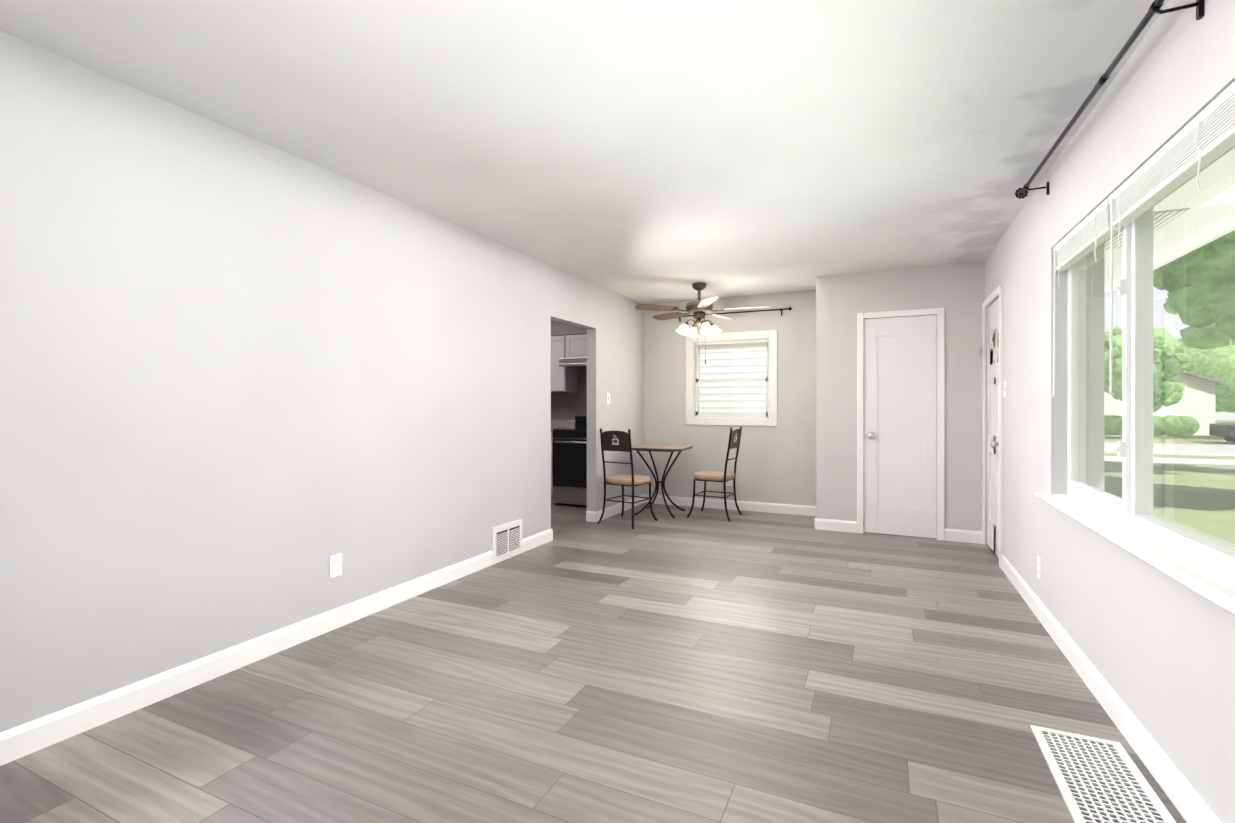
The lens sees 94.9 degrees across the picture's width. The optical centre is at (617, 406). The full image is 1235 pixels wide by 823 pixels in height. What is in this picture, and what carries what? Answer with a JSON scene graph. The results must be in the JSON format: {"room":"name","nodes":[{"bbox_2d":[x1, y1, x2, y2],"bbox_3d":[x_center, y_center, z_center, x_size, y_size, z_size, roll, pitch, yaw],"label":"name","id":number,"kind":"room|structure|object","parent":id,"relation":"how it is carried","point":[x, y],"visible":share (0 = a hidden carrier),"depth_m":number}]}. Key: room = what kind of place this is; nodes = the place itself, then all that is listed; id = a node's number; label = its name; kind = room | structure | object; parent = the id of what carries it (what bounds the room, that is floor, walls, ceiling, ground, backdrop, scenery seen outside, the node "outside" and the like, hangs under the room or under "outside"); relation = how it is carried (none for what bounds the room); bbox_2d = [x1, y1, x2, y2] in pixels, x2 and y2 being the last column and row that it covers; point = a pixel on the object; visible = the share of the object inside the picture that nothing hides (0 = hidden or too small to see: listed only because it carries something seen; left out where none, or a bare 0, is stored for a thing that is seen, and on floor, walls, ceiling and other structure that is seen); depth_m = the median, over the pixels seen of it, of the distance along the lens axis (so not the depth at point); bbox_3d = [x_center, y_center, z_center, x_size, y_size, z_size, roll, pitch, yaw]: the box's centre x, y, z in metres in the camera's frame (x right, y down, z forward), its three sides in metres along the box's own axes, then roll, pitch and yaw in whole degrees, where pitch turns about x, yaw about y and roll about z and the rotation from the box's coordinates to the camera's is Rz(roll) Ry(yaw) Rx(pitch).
{"room":"living room","nodes":[
{"label":"living room","id":0,"kind":"room"},
{"bbox_2d":[0,30,643,731],"bbox_3d":[-1.377,-0.032,3.462,0.110,2.440,7.800,0,0,25],"label":"wall","id":1,"kind":"structure","parent":0,"point":[248,386],"depth_m":2.54},
{"bbox_2d":[0,551,492,765],"bbox_3d":[-1.955,1.137,2.077,0.014,0.105,4.800,0,0,25],"label":"baseboard","id":2,"kind":"structure","parent":1,"relation":"attached to","point":[23,740],"depth_m":2.43},
{"bbox_2d":[330,553,341,577],"bbox_3d":[-1.508,0.854,3.038,0.010,0.116,0.072,0,0,25],"label":"outlet","id":3,"kind":"object","parent":1,"relation":"attached to","point":[335,565],"visible":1,"depth_m":3.03},
{"bbox_2d":[491,519,521,564],"bbox_3d":[-0.856,1.050,4.423,0.021,0.275,0.380,0,0,25],"label":"air vent","id":4,"kind":"object","parent":1,"relation":"in","point":[506,540],"visible":0.98,"depth_m":4.40},
{"bbox_2d":[522,529,551,552],"bbox_3d":[-0.682,1.135,4.805,0.014,0.105,0.460,0,0,25],"label":"baseboard","id":5,"kind":"structure","parent":1,"relation":"attached to","point":[536,540],"depth_m":4.79},
{"bbox_2d":[586,511,596,521],"bbox_3d":[-0.265,1.133,5.828,0.124,0.105,0.014,0,0,25],"label":"baseboard","id":6,"kind":"structure","parent":1,"relation":"attached to","point":[591,516],"depth_m":5.82},
{"bbox_2d":[607,393,609,403],"bbox_3d":[-0.093,-0.084,6.063,0.016,0.116,0.072,0,0,25],"label":"light switch","id":7,"kind":"object","parent":1,"relation":"attached to","point":[608,398],"visible":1,"depth_m":6.06},
{"bbox_2d":[597,494,643,521],"bbox_3d":[0.058,1.133,6.391,0.014,0.105,1.280,0,0,25],"label":"baseboard","id":8,"kind":"structure","parent":1,"relation":"attached to","point":[610,511],"depth_m":6.25},
{"bbox_2d":[551,320,586,335],"bbox_3d":[-0.585,-1.073,7.202,1.620,0.365,0.350,0,0,25],"label":"soffit","id":9,"kind":"structure","parent":0,"point":[559,328],"depth_m":7.04},
{"bbox_2d":[0,0,1169,303],"bbox_3d":[-0.943,-1.302,3.231,6.490,0.100,8.150,0,0,25],"label":"ceiling","id":10,"kind":"structure","parent":0,"point":[654,150],"depth_m":2.37},
{"bbox_2d":[635,282,768,363],"bbox_3d":[0.879,-0.844,5.815,1.320,0.820,1.326,0,0,25],"label":"ceiling fan","id":11,"kind":"object","parent":10,"relation":"hanging from","point":[699,308],"visible":1,"depth_m":5.74},
{"bbox_2d":[0,503,1186,822],"bbox_3d":[-0.943,1.238,3.233,6.490,0.100,8.150,0,0,25],"label":"floor","id":12,"kind":"structure","parent":0,"point":[704,665],"depth_m":2.25},
{"bbox_2d":[551,419,574,503],"bbox_3d":[-1.016,0.680,7.242,0.826,1.010,0.625,0,0,25],"label":"countertop","id":13,"kind":"structure","parent":12,"relation":"on","point":[556,424],"depth_m":7.35},
{"bbox_2d":[553,416,586,505],"bbox_3d":[-0.309,0.640,6.873,0.760,1.030,0.676,0,0,25],"label":"range","id":14,"kind":"object","parent":12,"relation":"on","point":[569,465],"visible":0.52,"depth_m":6.67},
{"bbox_2d":[597,428,657,528],"bbox_3d":[0.100,0.699,5.743,0.448,0.964,0.486,0,0,33],"label":"bistro chair","id":15,"kind":"object","parent":12,"relation":"on","point":[613,440],"visible":1,"depth_m":5.60},
{"bbox_2d":[632,444,692,517],"bbox_3d":[0.471,0.815,6.275,0.620,0.742,0.620,0,0,21],"label":"bistro table","id":16,"kind":"object","parent":12,"relation":"on","point":[658,448],"visible":0.98,"depth_m":6.22},
{"bbox_2d":[687,427,741,521],"bbox_3d":[1.044,0.699,6.062,0.486,0.964,0.448,0,0,29],"label":"bistro chair","id":17,"kind":"object","parent":12,"relation":"on","point":[724,476],"visible":1,"depth_m":5.96},
{"bbox_2d":[1030,725,1175,822],"bbox_3d":[1.485,1.186,1.697,0.260,0.006,0.780,0,0,25],"label":"floor vent","id":18,"kind":"object","parent":12,"relation":"in","point":[1098,780],"visible":1,"depth_m":1.79},
{"bbox_2d":[551,290,815,505],"bbox_3d":[0.069,-0.035,7.174,4.990,2.440,0.150,0,0,25],"label":"wall","id":19,"kind":"structure","parent":0,"point":[776,464],"depth_m":6.46},
{"bbox_2d":[551,335,577,391],"bbox_3d":[-0.791,-0.535,7.297,0.466,0.700,0.344,0,0,25],"label":"upper cabinet","id":20,"kind":"object","parent":19,"relation":"attached to","point":[563,379],"depth_m":7.11},
{"bbox_2d":[567,334,586,357],"bbox_3d":[-0.377,-0.738,7.103,0.437,0.295,0.344,0,0,25],"label":"upper cabinet","id":21,"kind":"object","parent":19,"relation":"attached to","point":[576,344],"depth_m":6.98},
{"bbox_2d":[559,357,586,368],"bbox_3d":[-0.267,-0.531,6.960,0.754,0.103,0.510,0,0,25],"label":"range hood","id":22,"kind":"object","parent":21,"relation":"attached to","point":[577,363],"visible":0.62,"depth_m":6.83},
{"bbox_2d":[726,480,731,485],"bbox_3d":[1.281,0.855,6.521,0.072,0.116,0.010,0,0,25],"label":"outlet","id":23,"kind":"object","parent":19,"relation":"attached to","point":[728,483],"visible":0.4,"depth_m":6.52},
{"bbox_2d":[644,494,815,515],"bbox_3d":[1.262,1.133,6.527,2.080,0.105,0.014,0,0,25],"label":"baseboard","id":24,"kind":"structure","parent":19,"relation":"attached to","point":[763,507],"depth_m":6.45},
{"bbox_2d":[686,330,776,425],"bbox_3d":[1.317,-0.315,6.561,1.056,1.066,0.135,0,0,25],"label":"window","id":25,"kind":"structure","parent":19,"relation":"in","point":[715,345],"depth_m":6.51},
{"bbox_2d":[678,307,791,321],"bbox_3d":[1.261,-1.042,6.476,1.420,0.075,0.103,0,0,25],"label":"curtain rod","id":26,"kind":"object","parent":19,"relation":"attached to","point":[780,309],"visible":0.56,"depth_m":6.33},
{"bbox_2d":[816,261,984,530],"bbox_3d":[2.568,-0.033,5.235,1.380,2.440,0.110,0,0,25],"label":"wall","id":27,"kind":"structure","parent":0,"point":[956,292],"depth_m":5.16},
{"bbox_2d":[814,518,856,532],"bbox_3d":[2.075,1.134,5.398,0.376,0.105,0.014,0,0,25],"label":"baseboard","id":28,"kind":"structure","parent":27,"relation":"attached to","point":[835,525],"depth_m":5.39},
{"bbox_2d":[864,315,936,537],"bbox_3d":[2.568,0.181,5.161,0.595,1.992,0.107,0,0,25],"label":"closet door","id":29,"kind":"structure","parent":27,"relation":"in","point":[900,425],"depth_m":5.18},
{"bbox_2d":[857,307,943,540],"bbox_3d":[2.568,0.156,5.164,0.712,2.061,0.018,0,0,25],"label":"door frame","id":30,"kind":"structure","parent":27,"relation":"attached to","point":[939,312],"depth_m":5.13},
{"bbox_2d":[944,528,981,543],"bbox_3d":[3.031,1.134,4.952,0.302,0.105,0.014,0,0,25],"label":"baseboard","id":31,"kind":"structure","parent":27,"relation":"attached to","point":[966,536],"depth_m":4.95},
{"bbox_2d":[985,0,1234,822],"bbox_3d":[1.940,-0.030,1.997,0.220,2.440,7.950,0,0,25],"label":"wall","id":32,"kind":"structure","parent":0,"point":[1156,647],"depth_m":2.24},
{"bbox_2d":[986,298,998,557],"bbox_3d":[3.000,0.168,4.532,0.116,2.014,0.713,0,0,25],"label":"entry door","id":33,"kind":"structure","parent":32,"relation":"in","point":[992,433],"depth_m":4.64},
{"bbox_2d":[982,285,1002,567],"bbox_3d":[2.990,0.147,4.529,0.018,2.080,0.808,0,0,25],"label":"door frame","id":34,"kind":"structure","parent":32,"relation":"attached to","point":[992,296],"depth_m":4.18},
{"bbox_2d":[1003,381,1006,396],"bbox_3d":[2.774,-0.122,4.063,0.016,0.116,0.072,0,0,25],"label":"light switch","id":35,"kind":"object","parent":32,"relation":"attached to","point":[1005,388],"visible":1,"depth_m":4.04},
{"bbox_2d":[1037,555,1041,578],"bbox_3d":[2.367,0.903,3.183,0.010,0.116,0.072,0,0,25],"label":"outlet","id":36,"kind":"object","parent":32,"relation":"attached to","point":[1039,567],"visible":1,"depth_m":3.17},
{"bbox_2d":[1015,0,1203,198],"bbox_3d":[1.577,-1.125,1.635,0.131,0.184,3.359,0,0,25],"label":"curtain rod","id":37,"kind":"object","parent":32,"relation":"attached to","point":[1155,6],"visible":1,"depth_m":1.92},
{"bbox_2d":[1001,554,1221,822],"bbox_3d":[1.486,1.138,1.302,0.014,0.105,6.305,0,0,25],"label":"baseboard","id":38,"kind":"structure","parent":32,"relation":"attached to","point":[1185,798],"depth_m":2.04},
{"bbox_2d":[1034,492,1234,615],"bbox_3d":[1.645,0.478,1.611,0.137,0.036,3.120,0,0,25],"label":"window sill","id":39,"kind":"structure","parent":32,"relation":"attached to","point":[1214,584],"depth_m":1.79},
{"bbox_2d":[1053,81,1234,574],"bbox_3d":[1.697,-0.185,1.586,0.143,1.290,3.000,0,0,25],"label":"window","id":40,"kind":"structure","parent":32,"relation":"in","point":[1201,140],"depth_m":2.17},
{"bbox_2d":[1105,147,1234,293],"bbox_3d":[2.673,-1.240,2.123,0.980,0.260,10.800,0,0,25],"label":"porch roof","id":41,"kind":"structure","parent":32,"relation":"attached to","point":[1192,220],"depth_m":3.52},
{"label":"outside","id":42,"kind":"structure","parent":0,"visible":0},
{"bbox_2d":[1104,420,1234,547],"bbox_3d":[26.472,1.722,20.704,110.000,0.200,120.000,0,0,25],"label":"lawn","id":43,"kind":"structure","parent":42,"point":[1190,486],"depth_m":11.25},
{"bbox_2d":[699,344,765,411],"bbox_3d":[0.634,-1.343,10.026,8.200,5.950,0.200,0,0,25],"label":"neighbor siding","id":44,"kind":"object","parent":43,"relation":"on","point":[712,394],"depth_m":9.32},
{"bbox_2d":[1104,327,1121,399],"bbox_3d":[16.050,-0.521,19.344,3.042,4.251,2.519,0,0,25],"label":"tree","id":45,"kind":"object","parent":43,"relation":"on","point":[1118,370],"depth_m":18.43},
{"bbox_2d":[1104,335,1194,432],"bbox_3d":[25.466,-0.964,27.657,3.666,5.130,4.292,0,0,25],"label":"tree","id":46,"kind":"object","parent":43,"relation":"on","point":[1166,370],"depth_m":26.48},
{"bbox_2d":[1104,415,1199,437],"bbox_3d":[26.213,0.989,29.146,5.528,1.169,1.252,0,0,25],"label":"hedge","id":47,"kind":"object","parent":43,"relation":"on","point":[1174,427],"depth_m":28.21},
{"bbox_2d":[1104,371,1225,434],"bbox_3d":[30.520,-0.833,36.469,9.600,4.880,7.600,0,0,25],"label":"house","id":48,"kind":"structure","parent":43,"relation":"on","point":[1183,405],"depth_m":31.76},
{"bbox_2d":[1104,456,1234,464],"bbox_3d":[23.195,1.614,13.681,110.000,0.030,1.500,0,0,25],"label":"path","id":49,"kind":"structure","parent":43,"relation":"on","point":[1194,461],"depth_m":16.69},
{"bbox_2d":[1104,442,1234,453],"bbox_3d":[25.943,1.613,19.571,110.000,0.020,6.500,0,0,25],"label":"street","id":50,"kind":"structure","parent":43,"relation":"on","point":[1225,450],"depth_m":21.51},
{"bbox_2d":[1209,423,1234,442],"bbox_3d":[28.175,0.904,23.881,4.200,1.420,1.920,0,0,25],"label":"car","id":51,"kind":"object","parent":50,"relation":"on","point":[1218,429],"depth_m":24.64},
{"bbox_2d":[1104,450,1234,455],"bbox_3d":[24.506,1.596,16.490,110.000,0.060,0.300,0,0,25],"label":"path","id":52,"kind":"structure","parent":43,"relation":"on","point":[1208,454],"depth_m":18.86},
{"bbox_2d":[1153,230,1234,338],"bbox_3d":[10.577,-1.972,8.649,6.167,7.177,5.601,0,0,25],"label":"tree","id":53,"kind":"object","parent":43,"relation":"on","point":[1195,273],"depth_m":9.02},
{"bbox_2d":[1163,298,1234,349],"bbox_3d":[14.942,-1.832,11.968,4.417,6.889,4.703,0,0,25],"label":"tree","id":54,"kind":"object","parent":43,"relation":"on","point":[1209,339],"depth_m":13.39},
{"bbox_2d":[1105,328,1234,412],"bbox_3d":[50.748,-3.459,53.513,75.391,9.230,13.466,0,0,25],"label":"tree","id":55,"kind":"object","parent":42,"point":[1207,363],"depth_m":48.46}
]}

